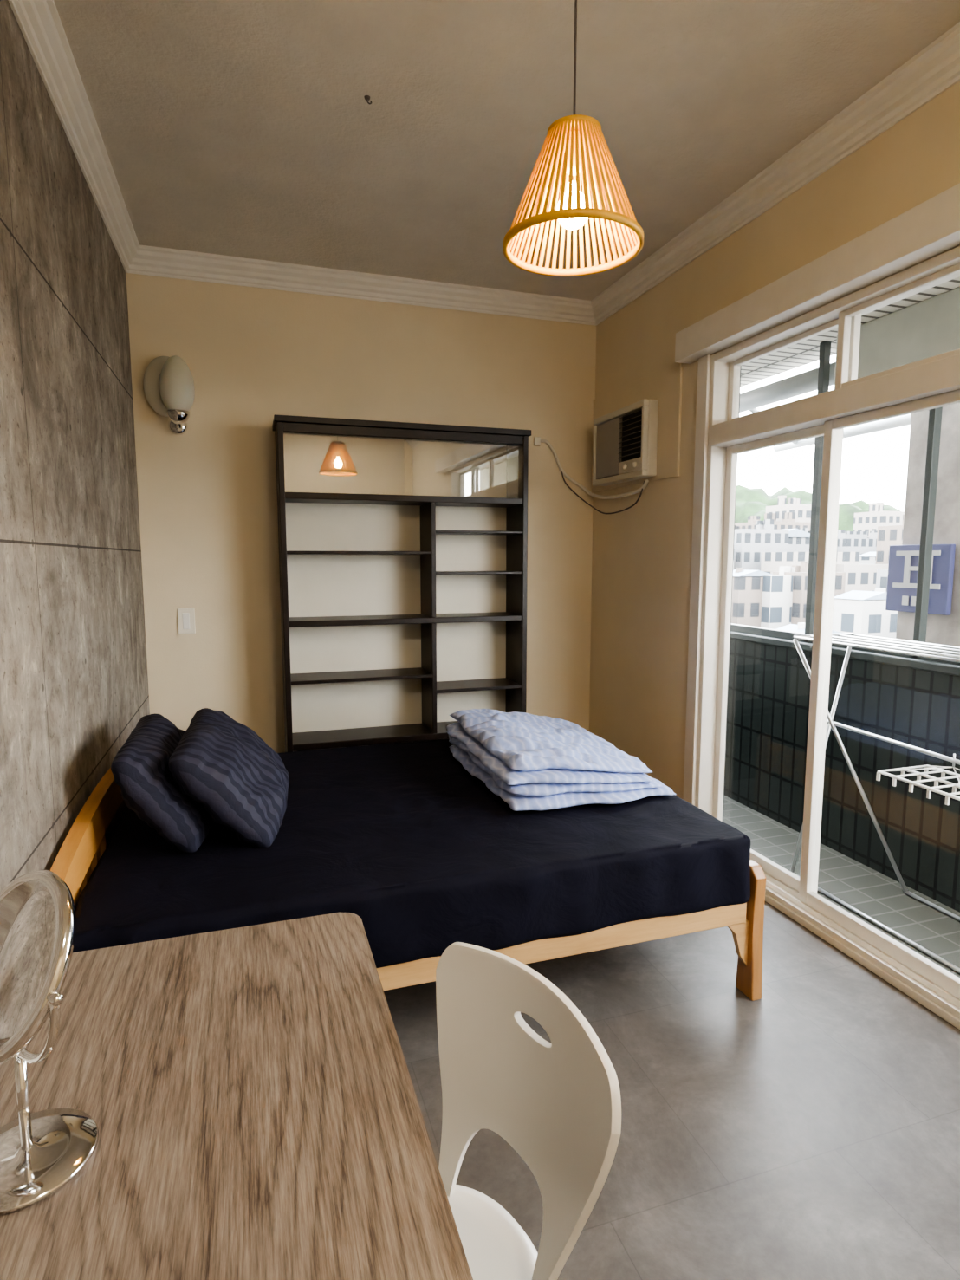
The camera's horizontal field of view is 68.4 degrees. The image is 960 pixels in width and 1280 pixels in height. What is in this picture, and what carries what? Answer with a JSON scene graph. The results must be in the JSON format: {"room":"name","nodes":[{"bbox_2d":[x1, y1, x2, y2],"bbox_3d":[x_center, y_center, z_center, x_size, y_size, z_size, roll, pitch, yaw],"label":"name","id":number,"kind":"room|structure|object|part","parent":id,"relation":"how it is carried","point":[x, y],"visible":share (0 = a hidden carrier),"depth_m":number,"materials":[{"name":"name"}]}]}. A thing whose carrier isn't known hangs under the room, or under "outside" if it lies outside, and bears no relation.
{"room":"bedroom","nodes":[
{"label":"bedroom","id":0,"kind":"room"},
{"bbox_2d":[0,0,149,891],"bbox_3d":[-0.894,-0.140,0.867,0.120,2.880,5.660,-2,7,-18],"label":"wall","id":1,"kind":"structure","parent":0,"point":[74,676],"depth_m":2.02,"materials":[{"name":"concrete"}]},
{"bbox_2d":[7,0,139,272],"bbox_3d":[-0.819,-1.526,0.795,0.075,0.108,5.539,-2,7,-18],"label":"trim","id":2,"kind":"structure","parent":1,"relation":"attached to","point":[39,22],"depth_m":2.25,"materials":[{"name":"paint"}]},
{"bbox_2d":[125,272,596,753],"bbox_3d":[-0.514,-0.500,4.007,2.790,2.880,0.120,-2,7,-18],"label":"wall","id":3,"kind":"structure","parent":0,"point":[207,493],"depth_m":3.74,"materials":[{"name":"beige paint"}]},
{"bbox_2d":[142,355,194,435],"bbox_3d":[-1.515,-1.205,3.441,0.238,0.370,0.180,-2,7,-18],"label":"wall sconce","id":4,"kind":"object","parent":3,"relation":"attached to","point":[168,384],"visible":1,"depth_m":3.40,"materials":[{"name":"white glass"}]},
{"bbox_3d":[-1.466,-1.232,3.417,0.157,0.276,0.111,-2,7,-18],"label":"lamp shade","id":5,"kind":"part","parent":4,"relation":"part of","materials":[{"name":"white glass"}]},
{"bbox_3d":[-1.515,-1.075,3.540,0.090,0.090,0.022,-2,7,-18],"label":"wall plate","id":6,"kind":"part","parent":4,"relation":"part of","materials":[{"name":"silver metal"}]},
{"bbox_3d":[-1.490,-1.054,3.489,0.028,0.051,0.127,-3,7,-28],"label":"arm","id":7,"kind":"part","parent":4,"relation":"part of","materials":[{"name":"silver metal"}]},
{"bbox_2d":[176,608,195,634],"bbox_3d":[-1.520,-0.098,3.654,0.083,0.133,0.014,-2,7,-18],"label":"light switch","id":8,"kind":"object","parent":3,"relation":"attached to","point":[185,616],"visible":1,"depth_m":3.65,"materials":[{"name":"plastic"}]},
{"bbox_2d":[126,245,596,325],"bbox_3d":[-0.499,-1.865,3.752,2.520,0.108,0.075,-2,7,-18],"label":"trim","id":9,"kind":"structure","parent":3,"relation":"attached to","point":[148,260],"depth_m":3.69,"materials":[{"name":"paint"}]},
{"bbox_2d":[533,436,540,445],"bbox_3d":[0.335,-1.163,4.134,0.040,0.050,0.020,-2,7,-18],"label":"outlet","id":10,"kind":"object","parent":3,"relation":"attached to","point":[536,439],"depth_m":4.12,"materials":[{"name":"plastic"}]},
{"bbox_2d":[53,0,959,300],"bbox_3d":[0.358,-1.683,1.162,2.790,0.120,5.780,-2,7,-18],"label":"ceiling","id":11,"kind":"structure","parent":0,"point":[239,128],"depth_m":2.31,"materials":[{"name":"paint"}]},
{"bbox_2d":[363,95,371,104],"bbox_3d":[-0.361,-1.741,2.280,0.025,0.020,0.020,-2,7,-18],"label":"ceiling hook","id":12,"kind":"object","parent":11,"relation":"attached to","point":[367,97],"depth_m":2.28,"materials":[{"name":"black metal"}]},
{"bbox_2d":[503,0,643,276],"bbox_3d":[0.204,-1.259,1.509,0.306,0.802,0.306,-2,7,-18],"label":"pendant lamp","id":13,"kind":"object","parent":11,"relation":"hanging from","point":[578,139],"visible":1,"depth_m":1.49,"materials":[{"name":"brown wood"}]},
{"bbox_3d":[0.204,-0.949,1.545,0.072,0.091,0.072,-2,7,-18],"label":"bulb","id":14,"kind":"part","parent":13,"relation":"part of","materials":[{"name":"white glass"}]},
{"bbox_2d":[565,129,581,175],"bbox_3d":[0.204,-1.055,1.532,0.036,0.075,0.036,-2,7,-18],"label":"socket","id":15,"kind":"object","parent":13,"relation":"attached to","point":[568,159],"depth_m":1.52,"materials":[{"name":"white plastic"}]},
{"bbox_3d":[0.204,-1.374,1.496,0.005,0.520,0.005,-6,9,-40],"label":"cord","id":16,"kind":"part","parent":13,"relation":"part of","materials":[{"name":"plastic"}]},
{"bbox_2d":[589,246,718,799],"bbox_3d":[1.613,-0.239,1.737,0.150,2.880,5.540,-2,7,-18],"label":"wall","id":17,"kind":"structure","parent":0,"point":[641,555],"depth_m":3.73,"materials":[{"name":"beige paint"}]},
{"bbox_2d":[533,436,649,513],"bbox_3d":[0.598,-0.932,3.894,0.378,0.455,0.685,-2,7,-18],"label":"power cable","id":18,"kind":"object","parent":17,"relation":"attached to","point":[537,440],"visible":1,"depth_m":4.14,"materials":[{"name":"plastic"}]},
{"bbox_2d":[591,362,682,493],"bbox_3d":[0.823,-1.116,3.827,0.012,0.545,0.908,-2,7,-18],"label":"board","id":19,"kind":"object","parent":17,"relation":"attached to","point":[664,385],"visible":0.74,"depth_m":3.54,"materials":[{"name":"beige paint"}]},
{"bbox_2d":[592,399,658,486],"bbox_3d":[0.772,-1.049,3.819,0.093,0.375,0.550,-2,7,-18],"label":"air conditioner","id":20,"kind":"object","parent":19,"relation":"attached to","point":[625,445],"visible":1,"depth_m":3.73,"materials":[{"name":"beige plastic"}]},
{"bbox_3d":[0.715,-1.059,3.924,0.022,0.300,0.265,-2,7,-18],"label":"panel","id":21,"kind":"part","parent":20,"relation":"part of","materials":[{"name":"beige plastic"}]},
{"bbox_3d":[0.793,-0.910,3.697,0.024,0.063,0.233,-2,7,-18],"label":"control panel","id":22,"kind":"part","parent":20,"relation":"part of","materials":[{"name":"beige plastic"}]},
{"bbox_3d":[0.794,-0.903,3.636,0.012,0.030,0.030,-2,7,-18],"label":"knob","id":23,"kind":"part","parent":20,"relation":"part of","materials":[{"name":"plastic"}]},
{"bbox_2d":[695,353,740,821],"bbox_3d":[1.112,-0.130,3.291,0.140,2.308,0.074,-2,7,-18],"label":"jamb","id":24,"kind":"object","parent":17,"relation":"attached to","point":[719,382],"depth_m":3.28,"materials":[{"name":"paint"}]},
{"bbox_3d":[1.141,0.047,3.303,0.030,1.855,0.040,-2,7,-18],"label":"sash stile","id":25,"kind":"part","parent":24,"relation":"part of","materials":[{"name":"white metal"}]},
{"bbox_2d":[591,21,959,325],"bbox_3d":[1.506,-1.612,1.544,0.075,0.108,5.540,-2,7,-18],"label":"trim","id":26,"kind":"structure","parent":17,"relation":"attached to","point":[933,70],"depth_m":2.54,"materials":[{"name":"paint"}]},
{"bbox_2d":[675,182,959,363],"bbox_3d":[1.420,-1.193,1.845,0.085,0.130,3.070,-2,7,-18],"label":"box","id":27,"kind":"object","parent":17,"relation":"attached to","point":[931,228],"visible":1,"depth_m":2.39,"materials":[{"name":"paint"}]},
{"bbox_2d":[683,246,959,1029],"bbox_3d":[1.477,0.002,2.138,0.180,2.310,2.640,-2,7,-18],"label":"door","id":28,"kind":"structure","parent":17,"relation":"in","point":[943,268],"depth_m":2.68,"materials":[{"name":"paint"}]},
{"bbox_3d":[1.016,-0.135,3.329,0.018,2.310,0.075,-2,7,-18],"label":"casing","id":29,"kind":"part","parent":28,"relation":"part of","materials":[{"name":"paint"}]},
{"bbox_2d":[749,848,799,891],"bbox_3d":[1.234,0.976,3.120,0.030,0.050,0.565,-2,7,-18],"label":"rail","id":30,"kind":"object","parent":28,"relation":"attached to","point":[791,880],"depth_m":3.00,"materials":[{"name":"white metal"}]},
{"bbox_3d":[1.234,-0.825,2.913,0.030,0.035,0.565,-2,7,-18],"label":"sash rail","id":31,"kind":"part","parent":28,"relation":"part of","materials":[{"name":"paint"}]},
{"bbox_3d":[1.508,1.115,2.223,0.008,0.022,2.540,-2,7,-18],"label":"sill rail","id":32,"kind":"part","parent":28,"relation":"part of","materials":[{"name":"beige wood"}]},
{"bbox_3d":[1.242,-1.196,2.847,0.030,0.021,0.635,-2,7,-18],"label":"transom rail","id":33,"kind":"part","parent":28,"relation":"part of","materials":[{"name":"metal"}]},
{"bbox_2d":[799,419,844,903],"bbox_3d":[1.310,0.114,2.715,0.074,1.855,0.060,-2,7,-18],"label":"stile","id":34,"kind":"object","parent":28,"relation":"attached to","point":[830,444],"depth_m":2.69,"materials":[{"name":"paint"}]},
{"bbox_3d":[1.327,0.112,2.731,0.030,1.855,0.040,-2,7,-18],"label":"sash stile","id":35,"kind":"part","parent":34,"relation":"part of","materials":[{"name":"white metal"}]},
{"bbox_2d":[709,353,959,447],"bbox_3d":[1.492,-0.783,2.000,0.142,0.090,2.540,-2,7,-18],"label":"bar","id":36,"kind":"object","parent":28,"relation":"attached to","point":[942,375],"visible":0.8,"depth_m":2.46,"materials":[{"name":"paint"}]},
{"bbox_2d":[732,389,834,419],"bbox_3d":[1.242,-0.944,2.876,0.030,0.030,0.635,-2,7,-18],"label":"rail","id":37,"kind":"object","parent":36,"relation":"on","point":[834,389],"depth_m":2.85,"materials":[{"name":"white metal"}]},
{"bbox_2d":[847,312,861,381],"bbox_3d":[1.344,-1.032,2.547,0.030,0.280,0.030,-2,7,-18],"label":"stile","id":38,"kind":"object","parent":36,"relation":"on","point":[855,321],"visible":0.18,"depth_m":2.53,"materials":[{"name":"paint"}]},
{"bbox_2d":[841,348,959,387],"bbox_3d":[1.415,-0.867,2.203,0.030,0.030,0.700,-2,7,-18],"label":"rail","id":39,"kind":"object","parent":36,"relation":"on","point":[955,352],"depth_m":2.29,"materials":[{"name":"white metal"}]},
{"bbox_3d":[1.502,-1.123,1.964,0.140,0.033,2.540,-2,7,-18],"label":"head frame","id":40,"kind":"part","parent":28,"relation":"part of","materials":[{"name":"paint"}]},
{"bbox_3d":[1.493,1.141,2.220,0.180,0.028,2.540,-2,7,-18],"label":"sill","id":41,"kind":"part","parent":28,"relation":"part of","materials":[{"name":"paint"}]},
{"bbox_3d":[1.419,1.118,2.194,0.008,0.022,2.540,-2,7,-18],"label":"sill rail","id":42,"kind":"part","parent":28,"relation":"part of","materials":[{"name":"beige wood"}]},
{"bbox_3d":[1.466,1.117,2.209,0.008,0.022,2.540,-2,7,-18],"label":"sill rail","id":43,"kind":"part","parent":28,"relation":"part of","materials":[{"name":"beige wood"}]},
{"bbox_2d":[806,891,959,999],"bbox_3d":[1.409,1.054,2.442,0.030,0.050,0.720,-2,7,-18],"label":"rail","id":44,"kind":"object","parent":28,"relation":"attached to","point":[935,973],"depth_m":2.43,"materials":[{"name":"white metal"}]},
{"bbox_3d":[1.409,-0.747,2.236,0.030,0.035,0.720,-2,7,-18],"label":"sash rail","id":45,"kind":"part","parent":28,"relation":"part of","materials":[{"name":"paint"}]},
{"bbox_3d":[1.415,-1.119,2.174,0.030,0.021,0.700,-2,7,-18],"label":"transom rail","id":46,"kind":"part","parent":28,"relation":"part of","materials":[{"name":"metal"}]},
{"bbox_2d":[383,901,959,1279],"bbox_3d":[0.358,1.297,1.503,2.790,0.120,5.780,-2,7,-18],"label":"floor","id":47,"kind":"structure","parent":0,"point":[808,1128],"depth_m":1.77,"materials":[{"name":"grey concrete"}]},
{"bbox_2d":[0,912,473,1279],"bbox_3d":[-0.358,0.955,0.671,0.678,0.750,1.243,-2,7,-18],"label":"desk","id":48,"kind":"object","parent":47,"relation":"on","point":[249,1092],"visible":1,"depth_m":0.82,"materials":[{"name":"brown wood"}]},
{"bbox_2d":[0,870,98,1214],"bbox_3d":[-0.491,0.411,0.749,0.139,0.310,0.178,-2,7,-18],"label":"vanity mirror","id":49,"kind":"object","parent":48,"relation":"on","point":[41,1152],"visible":1,"depth_m":0.74,"materials":[{"name":"silver metal"}]},
{"bbox_3d":[-0.491,0.494,0.759,0.011,0.117,0.011,-2,7,-18],"label":"stem","id":50,"kind":"part","parent":49,"relation":"part of","materials":[{"name":"silver metal"}]},
{"bbox_2d":[272,414,531,752],"bbox_3d":[-0.401,-0.084,3.853,1.331,2.090,0.292,-2,7,-18],"label":"bookshelf","id":51,"kind":"object","parent":47,"relation":"on","point":[403,546],"visible":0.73,"depth_m":3.89,"materials":[{"name":"brown wood"}]},
{"bbox_3d":[-0.646,-0.461,3.732,0.736,0.016,0.261,-2,7,-18],"label":"shelf","id":52,"kind":"part","parent":51,"relation":"part of","materials":[{"name":"brown wood"}]},
{"bbox_3d":[-0.646,0.193,3.807,0.736,0.018,0.261,-2,7,-18],"label":"shelf","id":53,"kind":"part","parent":51,"relation":"part of","materials":[{"name":"brown wood"}]},
{"bbox_3d":[-0.401,0.516,3.924,1.251,0.035,0.261,-2,7,-18],"label":"shelf","id":54,"kind":"part","parent":51,"relation":"part of","materials":[{"name":"brown wood"}]},
{"bbox_3d":[-0.401,-0.747,3.779,1.251,0.032,0.261,-2,7,-18],"label":"shelf","id":55,"kind":"part","parent":51,"relation":"part of","materials":[{"name":"brown wood"}]},
{"bbox_3d":[-0.401,-0.114,3.852,1.251,0.030,0.261,-2,7,-18],"label":"shelf","id":56,"kind":"part","parent":51,"relation":"part of","materials":[{"name":"brown wood"}]},
{"bbox_3d":[-0.039,0.257,4.012,0.490,0.018,0.261,-2,7,-18],"label":"shelf","id":57,"kind":"part","parent":51,"relation":"part of","materials":[{"name":"brown wood"}]},
{"bbox_3d":[-0.039,-0.376,3.940,0.490,0.014,0.261,-2,7,-18],"label":"shelf","id":58,"kind":"part","parent":51,"relation":"part of","materials":[{"name":"brown wood"}]},
{"bbox_3d":[-0.039,-0.595,3.915,0.490,0.014,0.261,-2,7,-18],"label":"shelf","id":59,"kind":"part","parent":51,"relation":"part of","materials":[{"name":"brown wood"}]},
{"bbox_2d":[50,739,766,1000],"bbox_3d":[-0.283,0.774,2.617,2.014,0.665,1.490,-2,7,-18],"label":"bed","id":60,"kind":"object","parent":47,"relation":"on","point":[401,838],"visible":0.59,"depth_m":2.06,"materials":[{"name":"black fabric"}]},
{"bbox_3d":[-1.221,0.560,2.287,0.042,0.164,1.489,-2,7,-18],"label":"head rail","id":61,"kind":"part","parent":60,"relation":"part of","materials":[{"name":"brown wood"}]},
{"bbox_2d":[110,713,214,853],"bbox_3d":[-0.996,0.430,2.296,0.282,0.333,0.648,-2,7,-18],"label":"pillow","id":62,"kind":"object","parent":60,"relation":"on","point":[140,769],"visible":0.65,"depth_m":2.03,"materials":[{"name":"grey fabric"}]},
{"bbox_2d":[168,708,289,847],"bbox_3d":[-0.810,0.428,2.346,0.335,0.348,0.650,-2,7,-15],"label":"pillow","id":63,"kind":"object","parent":60,"relation":"on","point":[218,762],"visible":1,"depth_m":2.11,"materials":[{"name":"fabric"}]},
{"bbox_2d":[446,708,676,811],"bbox_3d":[0.275,0.425,2.846,0.674,0.206,0.957,-2,7,-18],"label":"quilt","id":64,"kind":"object","parent":60,"relation":"on","point":[530,762],"visible":1,"depth_m":2.56,"materials":[{"name":"fabric"}]},
{"bbox_3d":[-0.065,0.888,1.952,1.900,0.080,0.028,-2,7,-18],"label":"rail","id":65,"kind":"part","parent":60,"relation":"part of","materials":[{"name":"brown wood"}]},
{"bbox_3d":[0.872,0.930,2.270,0.040,0.435,0.084,-2,7,-18],"label":"foot post","id":66,"kind":"part","parent":60,"relation":"part of","materials":[{"name":"brown wood"}]},
{"bbox_2d":[435,942,621,1279],"bbox_3d":[-0.093,0.891,0.897,0.461,0.820,0.392,-5,8,-35],"label":"dining chair","id":67,"kind":"object","parent":47,"relation":"on","point":[557,1104],"visible":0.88,"depth_m":0.97,"materials":[{"name":"white plastic"}]},
{"bbox_3d":[-0.107,0.849,0.873,0.404,0.035,0.380,-2,7,-18],"label":"seat","id":68,"kind":"part","parent":67,"relation":"part of","materials":[{"name":"white plastic"}]},
{"bbox_2d":[711,81,959,351],"bbox_3d":[1.509,-1.434,1.925,0.150,0.550,2.620,-2,7,-18],"label":"wall","id":69,"kind":"structure","parent":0,"point":[916,159],"depth_m":2.42,"materials":[{"name":"beige paint"}]},
{"bbox_2d":[722,276,959,977],"bbox_3d":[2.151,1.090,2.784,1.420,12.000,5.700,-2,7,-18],"label":"balcony","id":70,"kind":"object","parent":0,"point":[912,701],"visible":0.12,"depth_m":3.29,"materials":[{"name":"tile"}]},
{"bbox_2d":[804,340,831,642],"bbox_3d":[1.717,-0.734,3.594,0.040,1.500,0.035,-2,7,-18],"label":"balcony mullion","id":71,"kind":"object","parent":70,"relation":"on","point":[825,347],"visible":0.77,"depth_m":3.59,"materials":[{"name":"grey metal"}]},
{"bbox_2d":[739,361,911,451],"bbox_3d":[1.933,-1.345,4.153,0.685,0.264,1.250,-2,7,-18],"label":"awning","id":72,"kind":"object","parent":70,"relation":"attached to","point":[805,382],"visible":0.47,"depth_m":3.98,"materials":[{"name":"metal"}]},
{"bbox_3d":[1.845,-1.367,4.465,0.642,0.215,0.036,-5,8,-36],"label":"arm","id":73,"kind":"part","parent":72,"relation":"part of","materials":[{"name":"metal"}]},
{"bbox_2d":[730,623,959,664],"bbox_3d":[2.207,0.161,2.193,0.050,0.040,4.750,-2,7,-18],"label":"bar","id":74,"kind":"object","parent":70,"relation":"attached to","point":[736,627],"depth_m":3.84,"materials":[{"name":"grey metal"}]},
{"bbox_2d":[790,632,959,973],"bbox_3d":[1.780,0.601,2.528,0.424,1.107,1.467,-2,7,-18],"label":"drying rack","id":75,"kind":"object","parent":70,"relation":"on","point":[896,646],"visible":0.92,"depth_m":2.81,"materials":[{"name":"metal"}]},
{"bbox_3d":[1.556,0.527,3.213,0.286,1.084,0.017,-2,7,-18],"label":"leg","id":76,"kind":"part","parent":75,"relation":"part of","materials":[{"name":"metal"}]},
{"bbox_3d":[1.611,0.543,3.074,0.507,1.087,0.017,2,7,19],"label":"leg","id":77,"kind":"part","parent":75,"relation":"part of","materials":[{"name":"metal"}]},
{"bbox_3d":[1.626,0.494,2.713,0.240,0.007,0.008,-2,7,-18],"label":"hanger rod","id":78,"kind":"part","parent":75,"relation":"part of","materials":[{"name":"white plastic"}]},
{"bbox_3d":[1.565,0.517,2.511,0.012,0.010,0.350,-2,7,-18],"label":"hanger frame","id":79,"kind":"part","parent":75,"relation":"part of","materials":[{"name":"white plastic"}]},
{"bbox_3d":[1.647,0.502,2.647,0.240,0.007,0.008,-2,7,-18],"label":"hanger rod","id":80,"kind":"part","parent":75,"relation":"part of","materials":[{"name":"white plastic"}]},
{"bbox_3d":[1.680,0.513,2.548,0.012,0.010,0.350,-2,7,-18],"label":"hanger frame","id":81,"kind":"part","parent":75,"relation":"part of","materials":[{"name":"white plastic"}]},
{"bbox_3d":[1.669,0.509,2.581,0.240,0.007,0.008,-2,7,-18],"label":"hanger rod","id":82,"kind":"part","parent":75,"relation":"part of","materials":[{"name":"white plastic"}]},
{"bbox_3d":[1.794,0.509,2.585,0.012,0.010,0.350,-2,7,-18],"label":"hanger frame","id":83,"kind":"part","parent":75,"relation":"part of","materials":[{"name":"white plastic"}]},
{"bbox_3d":[1.690,0.517,2.515,0.240,0.007,0.008,-2,7,-18],"label":"hanger rod","id":84,"kind":"part","parent":75,"relation":"part of","materials":[{"name":"white plastic"}]},
{"bbox_2d":[885,543,955,615],"bbox_3d":[2.133,-0.298,3.436,0.036,0.330,0.335,-2,7,-18],"label":"street sign","id":85,"kind":"object","parent":70,"relation":"attached to","point":[903,564],"visible":0.79,"depth_m":3.44,"materials":[{"name":"blue metal"}]},
{"bbox_2d":[912,406,942,658],"bbox_3d":[1.912,-0.526,3.013,0.040,1.220,0.030,-2,7,-18],"label":"pole","id":86,"kind":"object","parent":70,"relation":"on","point":[935,414],"visible":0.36,"depth_m":3.01,"materials":[{"name":"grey metal"}]},
{"label":"outside","id":87,"kind":"structure","parent":0,"visible":0},
{"bbox_3d":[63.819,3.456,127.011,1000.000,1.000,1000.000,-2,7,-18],"label":"ground","id":88,"kind":"structure","parent":87,"visible":0},
{"bbox_2d":[734,484,901,531],"bbox_3d":[132.572,-14.305,215.144,295.272,70.612,334.322,-2,7,-18],"label":"forested hill","id":89,"kind":"structure","parent":88,"relation":"on","point":[749,502],"depth_m":220.89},
{"bbox_2d":[731,495,904,638],"bbox_3d":[50.906,-8.059,89.760,120.908,30.367,114.637,-2,7,-18],"label":"city buildings","id":90,"kind":"structure","parent":88,"relation":"on","point":[769,583],"depth_m":74.07,"materials":[{"name":"concrete"}]},
{"bbox_3d":[1.242,-1.072,2.861,0.004,0.233,0.639,-2,7,-18],"label":"transom glass","id":91,"kind":"object","parent":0,"visible":0},
{"bbox_2d":[727,361,739,420],"bbox_3d":[1.139,-1.104,3.176,0.030,0.280,0.030,-2,7,-18],"label":"stile","id":92,"kind":"object","parent":91,"relation":"attached to","point":[734,370],"visible":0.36,"depth_m":3.16,"materials":[{"name":"paint"}]},
{"bbox_3d":[1.415,-0.995,2.188,0.004,0.233,0.704,-2,7,-18],"label":"transom glass","id":93,"kind":"object","parent":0,"visible":0},
{"bbox_2d":[834,310,851,389],"bbox_3d":[1.302,-1.030,2.534,0.030,0.280,0.030,-2,7,-18],"label":"stile","id":94,"kind":"object","parent":93,"relation":"attached to","point":[844,328],"visible":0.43,"depth_m":2.52,"materials":[{"name":"paint"}]}
]}

